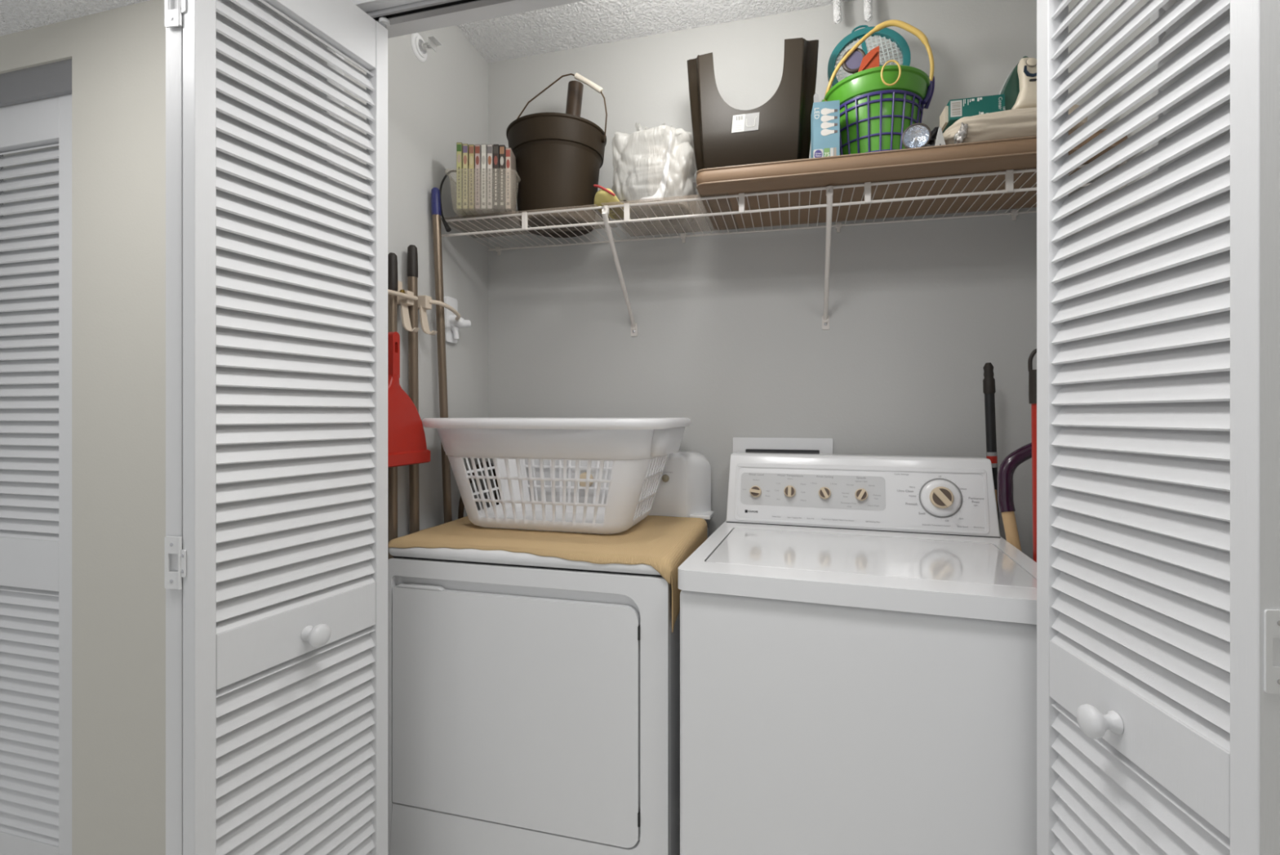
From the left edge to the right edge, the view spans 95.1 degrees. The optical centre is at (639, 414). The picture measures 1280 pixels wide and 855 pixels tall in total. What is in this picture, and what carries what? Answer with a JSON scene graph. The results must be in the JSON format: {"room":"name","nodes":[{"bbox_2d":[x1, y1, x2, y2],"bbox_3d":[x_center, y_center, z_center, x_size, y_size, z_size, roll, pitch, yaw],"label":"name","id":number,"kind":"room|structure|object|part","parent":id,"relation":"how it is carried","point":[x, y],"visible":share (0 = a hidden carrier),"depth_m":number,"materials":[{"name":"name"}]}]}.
{"room":"laundry closet","nodes":[
{"label":"laundry closet","id":0,"kind":"room"},
{"bbox_2d":[3,145,58,263],"bbox_3d":[-1.800,-0.080,2.048,2.273,2.600,0.100,0,0,15],"label":"wall","id":1,"kind":"structure","parent":0,"point":[57,146],"depth_m":2.10,"materials":[{"name":"grey paint"}]},
{"bbox_2d":[0,0,148,35],"bbox_3d":[-0.976,-1.000,-0.564,6.400,0.100,3.611,0,0,15],"label":"ceiling","id":2,"kind":"structure","parent":0,"point":[15,15],"depth_m":1.38,"materials":[{"name":"white paint"}]},
{"bbox_2d":[0,0,165,854],"bbox_3d":[-0.501,-0.080,1.234,6.400,2.600,0.109,0,0,15],"label":"wall","id":3,"kind":"structure","parent":0,"point":[117,55],"depth_m":1.37,"materials":[{"name":"grey paint"}]},
{"bbox_2d":[0,93,71,854],"bbox_3d":[-1.751,0.204,1.546,0.805,1.992,0.030,0,0,15],"label":"door","id":4,"kind":"structure","parent":3,"relation":"in","point":[36,295],"depth_m":1.48,"materials":[{"name":"white paint"}]},
{"bbox_2d":[0,58,71,106],"bbox_3d":[-2.141,-0.824,1.625,1.610,0.075,0.012,0,0,15],"label":"trim","id":5,"kind":"structure","parent":3,"relation":"attached to","point":[53,79],"depth_m":1.45,"materials":[{"name":"white paint"}]},
{"bbox_2d":[164,0,390,854],"bbox_3d":[-0.648,0.181,1.076,0.180,2.038,0.382,0,0,15],"label":"door","id":6,"kind":"structure","parent":3,"relation":"in","point":[276,538],"depth_m":1.02,"materials":[{"name":"white paint"}]},
{"bbox_3d":[-0.584,0.396,1.054,0.044,0.041,0.041,0,0,15],"label":"knob","id":7,"kind":"part","parent":6,"relation":"part of","materials":[{"name":"white paint"}]},
{"bbox_2d":[365,0,513,24],"bbox_3d":[0.065,-0.835,1.072,1.558,0.010,0.034,0,0,15],"label":"trim","id":8,"kind":"structure","parent":3,"relation":"attached to","point":[424,8],"depth_m":1.20,"materials":[{"name":"silver metal"}]},
{"bbox_2d":[336,0,585,232],"bbox_3d":[0.068,0.184,1.084,1.580,2.072,0.109,0,0,15],"label":"trim","id":9,"kind":"structure","parent":3,"relation":"attached to","point":[514,6],"depth_m":1.23,"materials":[{"name":"white paint"}]},
{"bbox_2d":[1036,0,1279,854],"bbox_3d":[0.666,0.194,0.735,0.196,2.013,0.370,0,0,15],"label":"door","id":10,"kind":"structure","parent":3,"relation":"in","point":[1158,366],"depth_m":0.70,"materials":[{"name":"white paint"}]},
{"bbox_3d":[0.592,0.396,0.754,0.044,0.041,0.040,0,0,15],"label":"knob","id":11,"kind":"part","parent":10,"relation":"part of","materials":[{"name":"white paint"}]},
{"bbox_3d":[0.718,0.194,0.723,0.030,2.013,0.368,0,0,24],"label":"panel","id":12,"kind":"part","parent":10,"relation":"part of","materials":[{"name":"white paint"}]},
{"bbox_2d":[344,25,488,559],"bbox_3d":[-0.664,-0.050,1.701,0.100,2.540,0.710,0,0,15],"label":"wall","id":13,"kind":"structure","parent":0,"point":[439,102],"depth_m":1.74,"materials":[{"name":"grey paint"}]},
{"bbox_2d":[410,32,442,62],"bbox_3d":[-0.595,-1.038,1.647,0.062,0.072,0.072,0,0,15],"label":"sprinkler","id":14,"kind":"object","parent":13,"relation":"attached to","point":[420,47],"visible":0.98,"depth_m":1.64,"materials":[{"name":"white plastic"}]},
{"bbox_2d":[387,280,471,342],"bbox_3d":[-0.602,-0.289,1.603,0.071,0.141,0.452,0,0,15],"label":"rack","id":15,"kind":"object","parent":13,"relation":"attached to","point":[453,320],"visible":0.92,"depth_m":1.62,"materials":[{"name":"beige plastic"}]},
{"bbox_2d":[387,331,430,467],"bbox_3d":[-0.596,-0.038,1.415,0.052,0.323,0.233,0,0,15],"label":"dustpan","id":16,"kind":"object","parent":15,"relation":"hanging from","point":[406,441],"visible":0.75,"depth_m":1.42,"materials":[{"name":"red plastic"}]},
{"bbox_3d":[-0.596,-0.144,1.415,0.018,0.112,0.025,0,0,15],"label":"handle","id":17,"kind":"part","parent":16,"relation":"part of","materials":[{"name":"red plastic"}]},
{"bbox_3d":[-0.603,-0.302,1.586,0.066,0.036,0.420,0,0,15],"label":"rail","id":18,"kind":"part","parent":15,"relation":"part of","materials":[{"name":"beige plastic"}]},
{"bbox_2d":[457,461,500,519],"bbox_3d":[-0.504,0.285,1.883,0.037,0.271,0.232,0,0,18],"label":"hose","id":19,"kind":"object","parent":13,"relation":"attached to","point":[460,510],"visible":0.32,"depth_m":1.80,"materials":[{"name":"brown rubber"}]},
{"bbox_2d":[456,0,855,62],"bbox_3d":[0.232,-1.270,1.516,1.927,0.100,0.810,0,0,15],"label":"ceiling","id":20,"kind":"structure","parent":0,"point":[585,23],"depth_m":1.82,"materials":[{"name":"white paint"}]},
{"bbox_2d":[833,0,841,23],"bbox_3d":[0.567,-1.170,1.681,0.022,0.102,0.031,0,0,15],"label":"pipe stub","id":21,"kind":"object","parent":20,"relation":"attached to","point":[837,3],"visible":1,"depth_m":1.67,"materials":[{"name":"white"}]},
{"bbox_2d":[863,0,872,22],"bbox_3d":[0.647,-1.166,1.660,0.022,0.110,0.031,0,0,15],"label":"pipe stub","id":22,"kind":"object","parent":20,"relation":"attached to","point":[868,14],"visible":1,"depth_m":1.65,"materials":[{"name":"white"}]},
{"bbox_2d":[488,0,1036,559],"bbox_3d":[0.322,-0.050,1.859,1.927,2.540,0.100,0,0,15],"label":"wall","id":23,"kind":"structure","parent":0,"point":[731,340],"depth_m":1.79,"materials":[{"name":"grey paint"}]},
{"bbox_2d":[432,159,1127,336],"bbox_3d":[0.267,-0.411,1.656,1.728,0.320,0.357,1,0,15],"label":"wire shelf","id":24,"kind":"object","parent":23,"relation":"attached to","point":[1009,174],"visible":0.93,"depth_m":1.59,"materials":[{"name":"white metal"}]},
{"bbox_3d":[0.229,-0.519,1.508,1.717,0.008,0.008,0,0,15],"label":"lip rod","id":25,"kind":"part","parent":24,"relation":"part of","materials":[{"name":"white metal"}]},
{"bbox_2d":[696,128,1128,229],"bbox_3d":[0.624,-0.583,1.508,0.914,0.041,0.372,1,0,15],"label":"board","id":26,"kind":"object","parent":24,"relation":"on","point":[1019,153],"visible":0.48,"depth_m":1.42,"materials":[{"name":"brown wood"}]},
{"bbox_2d":[687,37,818,170],"bbox_3d":[0.309,-0.795,1.614,0.350,0.378,0.186,0,0,15],"label":"stool","id":27,"kind":"object","parent":26,"relation":"on","point":[779,129],"visible":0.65,"depth_m":1.53,"materials":[{"name":"black plastic"}]},
{"bbox_2d":[810,92,839,158],"bbox_3d":[0.461,-0.698,1.461,0.062,0.188,0.063,0,0,11],"label":"carton","id":28,"kind":"object","parent":26,"relation":"on","point":[825,115],"visible":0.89,"depth_m":1.43,"materials":[{"name":"blue cardboard"}]},
{"bbox_2d":[820,107,837,135],"bbox_3d":[0.462,-0.716,1.430,0.039,0.067,0.001,0,0,11],"label":"picture","id":29,"kind":"object","parent":28,"relation":"attached to","point":[824,111],"depth_m":1.43},
{"bbox_2d":[821,19,934,155],"bbox_3d":[0.622,-0.802,1.537,0.278,0.398,0.260,0,0,15],"label":"bucket","id":30,"kind":"object","parent":26,"relation":"on","point":[875,116],"visible":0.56,"depth_m":1.45,"materials":[{"name":"green plastic"}]},
{"bbox_2d":[841,47,865,74],"bbox_3d":[0.553,-0.880,1.515,0.062,0.142,0.019,0,0,15],"label":"toy magnifier","id":31,"kind":"object","parent":30,"relation":"in","point":[851,64],"visible":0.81,"depth_m":1.51,"materials":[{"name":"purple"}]},
{"bbox_2d":[857,45,879,71],"bbox_3d":[0.576,-0.885,1.485,0.055,0.088,0.027,0,0,11],"label":"toy","id":32,"kind":"object","parent":30,"relation":"in","point":[871,60],"depth_m":1.48,"materials":[{"name":"orange plastic"}]},
{"bbox_2d":[827,24,911,88],"bbox_3d":[0.619,-0.956,1.591,0.210,0.226,0.046,0,0,19],"label":"racket","id":33,"kind":"object","parent":30,"relation":"in","point":[895,37],"visible":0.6,"depth_m":1.59,"materials":[{"name":"teal plastic"}]},
{"bbox_3d":[0.614,-0.913,1.512,0.266,0.176,0.053,0,0,15],"label":"bail handle","id":34,"kind":"part","parent":30,"relation":"part of","materials":[{"name":"yellow plastic"}]},
{"bbox_2d":[880,59,901,85],"bbox_3d":[0.599,-0.816,1.398,0.046,0.059,0.011,0,0,15],"label":"ring","id":35,"kind":"object","parent":30,"relation":"hanging from","point":[891,60],"visible":1,"depth_m":1.40,"materials":[{"name":"yellow plastic"}]},
{"bbox_2d":[902,123,931,148],"bbox_3d":[0.643,-0.633,1.385,0.060,0.060,0.119,0,0,15],"label":"flashlight","id":36,"kind":"object","parent":26,"relation":"on","point":[917,135],"visible":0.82,"depth_m":1.34,"materials":[{"name":"silver metal"}]},
{"bbox_2d":[925,126,941,146],"bbox_3d":[0.668,-0.628,1.340,0.030,0.051,0.037,0,0,15],"label":"trinket","id":37,"kind":"object","parent":26,"relation":"on","point":[934,132],"visible":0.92,"depth_m":1.33,"materials":[{"name":"black plastic"}]},
{"bbox_2d":[934,127,945,146],"bbox_3d":[0.677,-0.625,1.321,0.026,0.046,0.003,0,0,5],"label":"wedge","id":38,"kind":"object","parent":26,"relation":"on","point":[940,138],"visible":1,"depth_m":1.32,"materials":[{"name":"grey plastic"}]},
{"bbox_2d":[953,122,968,143],"bbox_3d":[0.719,-0.625,1.312,0.029,0.060,0.027,0,0,15],"label":"wrapper","id":39,"kind":"object","parent":26,"relation":"on","point":[961,135],"visible":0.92,"depth_m":1.30,"materials":[{"name":"grey"}]},
{"bbox_2d":[942,104,1087,144],"bbox_3d":[0.867,-0.644,1.420,0.303,0.086,0.297,0,0,15],"label":"linens","id":40,"kind":"object","parent":26,"relation":"on","point":[1015,122],"visible":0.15,"depth_m":1.29,"materials":[{"name":"beige fabric"}]},
{"bbox_2d":[939,93,1004,133],"bbox_3d":[0.775,-0.704,1.372,0.121,0.046,0.066,0,0,13],"label":"carton","id":41,"kind":"object","parent":40,"relation":"on","point":[955,109],"visible":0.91,"depth_m":1.34,"materials":[{"name":"teal cardboard"}]},
{"bbox_2d":[999,56,1036,110],"bbox_3d":[0.878,-0.749,1.328,0.116,0.133,0.068,0,0,9],"label":"iron","id":42,"kind":"object","parent":40,"relation":"on","point":[1019,88],"visible":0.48,"depth_m":1.31,"materials":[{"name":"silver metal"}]},
{"bbox_3d":[0.874,-0.751,1.322,0.064,0.128,0.049,0,0,9],"label":"handle","id":43,"kind":"part","parent":42,"relation":"part of","materials":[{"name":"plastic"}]},
{"bbox_3d":[-0.328,-0.572,1.744,0.485,0.006,0.195,0,0,15],"label":"liner","id":44,"kind":"object","parent":24,"relation":"on","visible":0},
{"bbox_2d":[506,72,607,237],"bbox_3d":[-0.246,-0.792,1.787,0.324,0.438,0.303,0,0,15],"label":"bucket","id":45,"kind":"object","parent":44,"relation":"on","point":[559,156],"visible":0.87,"depth_m":1.68,"materials":[{"name":"brown plastic"}]},
{"bbox_3d":[-0.251,-0.917,1.768,0.322,0.187,0.044,0,0,15],"label":"bail handle","id":46,"kind":"part","parent":45,"relation":"part of","materials":[{"name":"brown metal"}]},
{"bbox_2d":[565,80,583,116],"bbox_3d":[-0.218,-0.802,1.810,0.087,0.438,0.047,0,0,7],"label":"cardboard tube","id":47,"kind":"object","parent":45,"relation":"in","point":[575,91],"visible":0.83,"depth_m":1.79,"materials":[{"name":"brown"}]},
{"bbox_3d":[-0.448,-0.631,1.688,0.203,0.113,0.111,0,0,1],"label":"storage bin","id":48,"kind":"object","parent":44,"relation":"on","visible":0},
{"bbox_2d":[439,169,456,231],"bbox_3d":[-0.543,-0.636,1.705,0.080,0.217,0.041,0,0,-19],"label":"power cord","id":49,"kind":"object","parent":48,"relation":"hanging from","point":[446,226],"visible":0.49,"depth_m":1.70,"materials":[{"name":"black plastic"}]},
{"bbox_2d":[456,142,468,217],"bbox_3d":[-0.512,-0.677,1.693,0.016,0.191,0.067,0,0,1],"label":"case","id":50,"kind":"object","parent":48,"relation":"in","point":[459,144],"visible":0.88,"depth_m":1.66,"materials":[{"name":"yellow"}]},
{"bbox_2d":[462,143,475,217],"bbox_3d":[-0.495,-0.675,1.693,0.016,0.187,0.067,0,0,1],"label":"case","id":51,"kind":"object","parent":48,"relation":"in","point":[465,146],"visible":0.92,"depth_m":1.66,"materials":[{"name":"yellow plastic"}]},
{"bbox_2d":[468,144,479,217],"bbox_3d":[-0.477,-0.674,1.692,0.016,0.185,0.067,0,0,1],"label":"case","id":52,"kind":"object","parent":48,"relation":"in","point":[471,147],"visible":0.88,"depth_m":1.66,"materials":[{"name":"yellow plastic"}]},
{"bbox_2d":[475,144,486,216],"bbox_3d":[-0.460,-0.674,1.692,0.016,0.185,0.067,0,0,1],"label":"case","id":53,"kind":"object","parent":48,"relation":"in","point":[477,147],"visible":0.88,"depth_m":1.66,"materials":[{"name":"grey"}]},
{"bbox_2d":[480,143,491,216],"bbox_3d":[-0.443,-0.674,1.692,0.016,0.186,0.067,0,0,1],"label":"case","id":54,"kind":"object","parent":48,"relation":"in","point":[483,146],"visible":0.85,"depth_m":1.66,"materials":[{"name":"grey plastic"}]},
{"bbox_2d":[487,144,497,215],"bbox_3d":[-0.425,-0.674,1.692,0.016,0.185,0.067,0,0,1],"label":"case","id":55,"kind":"object","parent":48,"relation":"in","point":[490,147],"visible":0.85,"depth_m":1.66,"materials":[{"name":"grey plastic"}]},
{"bbox_2d":[493,144,502,214],"bbox_3d":[-0.408,-0.674,1.692,0.016,0.185,0.067,0,0,1],"label":"case","id":56,"kind":"object","parent":48,"relation":"in","point":[495,147],"visible":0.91,"depth_m":1.66,"materials":[{"name":"grey plastic"}]},
{"bbox_2d":[499,144,510,217],"bbox_3d":[-0.390,-0.673,1.691,0.016,0.183,0.067,0,0,1],"label":"case","id":57,"kind":"object","parent":48,"relation":"in","point":[502,147],"visible":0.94,"depth_m":1.66,"materials":[{"name":"grey plastic"}]},
{"bbox_2d":[505,147,515,217],"bbox_3d":[-0.373,-0.669,1.691,0.016,0.175,0.067,0,0,1],"label":"case","id":58,"kind":"object","parent":48,"relation":"in","point":[510,158],"visible":0.98,"depth_m":1.66,"materials":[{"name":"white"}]},
{"bbox_3d":[0.098,-0.568,1.681,0.340,0.005,0.300,0,0,15],"label":"liner","id":59,"kind":"object","parent":24,"relation":"on","visible":0},
{"bbox_2d":[593,184,631,218],"bbox_3d":[-0.073,-0.599,1.650,0.092,0.057,0.162,0,0,15],"label":"duster","id":60,"kind":"object","parent":59,"relation":"on","point":[603,197],"visible":0.67,"depth_m":1.60,"materials":[{"name":"yellow fabric"}]},
{"bbox_2d":[612,121,697,226],"bbox_3d":[0.043,-0.696,1.686,0.248,0.248,0.237,0,0,15],"label":"shopping bag","id":61,"kind":"object","parent":59,"relation":"on","point":[657,163],"visible":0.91,"depth_m":1.59,"materials":[{"name":"white plastic"}]},
{"bbox_2d":[655,203,680,206],"bbox_3d":[0.083,-0.685,1.680,0.098,0.130,0.110,0,0,15],"label":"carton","id":62,"kind":"object","parent":61,"relation":"in","point":[663,204],"visible":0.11,"depth_m":1.73,"materials":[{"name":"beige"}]},
{"bbox_2d":[733,436,832,453],"bbox_3d":[0.429,0.180,1.774,0.294,0.220,0.010,0,0,15],"label":"washer outlet box","id":63,"kind":"object","parent":23,"relation":"attached to","point":[769,445],"visible":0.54,"depth_m":1.77,"materials":[{"name":"white plastic"}]},
{"bbox_2d":[1068,0,1150,270],"bbox_3d":[1.102,-0.050,1.234,0.100,2.540,0.710,0,0,15],"label":"wall","id":64,"kind":"structure","parent":0,"point":[1109,9],"depth_m":1.35,"materials":[{"name":"grey paint"}]},
{"bbox_3d":[-0.859,1.245,-0.120,6.400,0.050,4.530,0,0,15],"label":"floor","id":65,"kind":"structure","parent":0,"visible":0},
{"bbox_2d":[387,252,398,559],"bbox_3d":[-0.635,0.401,1.503,0.027,1.629,0.029,0,0,15],"label":"pole","id":66,"kind":"object","parent":65,"relation":"on","point":[393,285],"visible":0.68,"depth_m":1.49,"materials":[{"name":"brown wood"}]},
{"bbox_2d":[407,244,419,533],"bbox_3d":[-0.613,0.379,1.593,0.029,1.673,0.044,0,0,15],"label":"pole","id":67,"kind":"object","parent":65,"relation":"on","point":[412,254],"visible":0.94,"depth_m":1.58,"materials":[{"name":"brown wood"}]},
{"bbox_2d":[431,186,452,523],"bbox_3d":[-0.565,0.280,1.722,0.027,1.871,0.101,0,0,42],"label":"pole","id":68,"kind":"object","parent":65,"relation":"on","point":[435,192],"visible":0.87,"depth_m":1.70,"materials":[{"name":"brown metal"}]},
{"bbox_2d":[387,450,714,854],"bbox_3d":[-0.189,0.656,1.592,0.703,1.088,0.599,0,0,15],"label":"dryer","id":69,"kind":"object","parent":65,"relation":"on","point":[534,700],"visible":0.77,"depth_m":1.31,"materials":[{"name":"white metal"}]},
{"bbox_3d":[-0.517,0.405,1.380,0.123,0.006,0.017,0,0,15],"label":"door handle","id":70,"kind":"part","parent":69,"relation":"part of","materials":[{"name":"white metal"}]},
{"bbox_3d":[-0.293,0.663,1.321,0.604,0.510,0.018,0,0,15],"label":"door","id":71,"kind":"part","parent":69,"relation":"part of","materials":[{"name":"white metal"}]},
{"bbox_3d":[-0.209,0.322,1.551,0.686,0.034,0.508,0,0,15],"label":"panel","id":72,"kind":"part","parent":69,"relation":"part of","materials":[{"name":"white metal"}]},
{"bbox_3d":[-0.271,0.771,1.316,0.686,0.858,0.017,0,0,15],"label":"panel","id":73,"kind":"part","parent":69,"relation":"part of","materials":[{"name":"white metal"}]},
{"bbox_2d":[387,515,707,632],"bbox_3d":[-0.204,0.377,1.544,0.692,0.155,0.514,0,0,15],"label":"towel","id":74,"kind":"object","parent":69,"relation":"on","point":[663,543],"visible":0.68,"depth_m":1.39,"materials":[{"name":"beige fabric"}]},
{"bbox_2d":[422,417,690,533],"bbox_3d":[-0.216,0.153,1.629,0.676,0.290,0.476,0,0,15],"label":"laundry basket","id":75,"kind":"object","parent":74,"relation":"on","point":[639,449],"visible":1,"depth_m":1.47,"materials":[{"name":"white plastic"}]},
{"bbox_2d":[678,452,1036,854],"bbox_3d":[0.504,0.656,1.363,0.690,1.087,0.676,0,0,18],"label":"washing machine","id":76,"kind":"object","parent":65,"relation":"on","point":[858,633],"visible":1,"depth_m":1.09,"materials":[{"name":"white metal"}]},
{"bbox_3d":[0.324,0.216,1.644,0.032,0.033,0.024,0,0,18],"label":"knob","id":77,"kind":"part","parent":76,"relation":"part of","materials":[{"name":"beige plastic"}]},
{"bbox_3d":[0.413,0.211,1.615,0.032,0.034,0.026,0,0,18],"label":"knob","id":78,"kind":"part","parent":76,"relation":"part of","materials":[{"name":"beige plastic"}]},
{"bbox_3d":[0.500,0.211,1.586,0.032,0.035,0.026,0,0,18],"label":"knob","id":79,"kind":"part","parent":76,"relation":"part of","materials":[{"name":"beige plastic"}]},
{"bbox_3d":[0.588,0.212,1.556,0.032,0.035,0.026,0,0,18],"label":"knob","id":80,"kind":"part","parent":76,"relation":"part of","materials":[{"name":"beige plastic"}]},
{"bbox_3d":[0.483,0.309,1.297,0.608,0.010,0.381,0,0,18],"label":"lid","id":81,"kind":"part","parent":76,"relation":"part of","materials":[{"name":"white metal"}]},
{"bbox_2d":[982,362,999,530],"bbox_3d":[0.948,0.539,1.552,0.088,1.353,0.028,0,0,-19],"label":"pole","id":82,"kind":"object","parent":65,"relation":"on","point":[988,381],"visible":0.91,"depth_m":1.53,"materials":[{"name":"black plastic"}]},
{"bbox_2d":[994,488,997,510],"bbox_3d":[0.912,0.702,1.482,0.049,1.024,0.015,0,0,8],"label":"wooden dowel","id":83,"kind":"object","parent":65,"relation":"on","point":[994,489],"visible":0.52,"depth_m":1.48,"materials":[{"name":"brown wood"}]},
{"bbox_2d":[997,442,1031,551],"bbox_3d":[0.915,0.637,1.315,0.115,1.163,0.245,0,0,7],"label":"handle","id":84,"kind":"object","parent":65,"relation":"on","point":[1007,467],"visible":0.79,"depth_m":1.41,"materials":[{"name":"purple plastic"}]},
{"bbox_2d":[1027,348,1036,562],"bbox_3d":[0.871,0.535,1.270,0.052,1.360,0.041,0,0,15],"label":"broom","id":85,"kind":"object","parent":65,"relation":"on","point":[1032,373],"visible":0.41,"depth_m":1.27,"materials":[{"name":"red plastic"}]}
]}

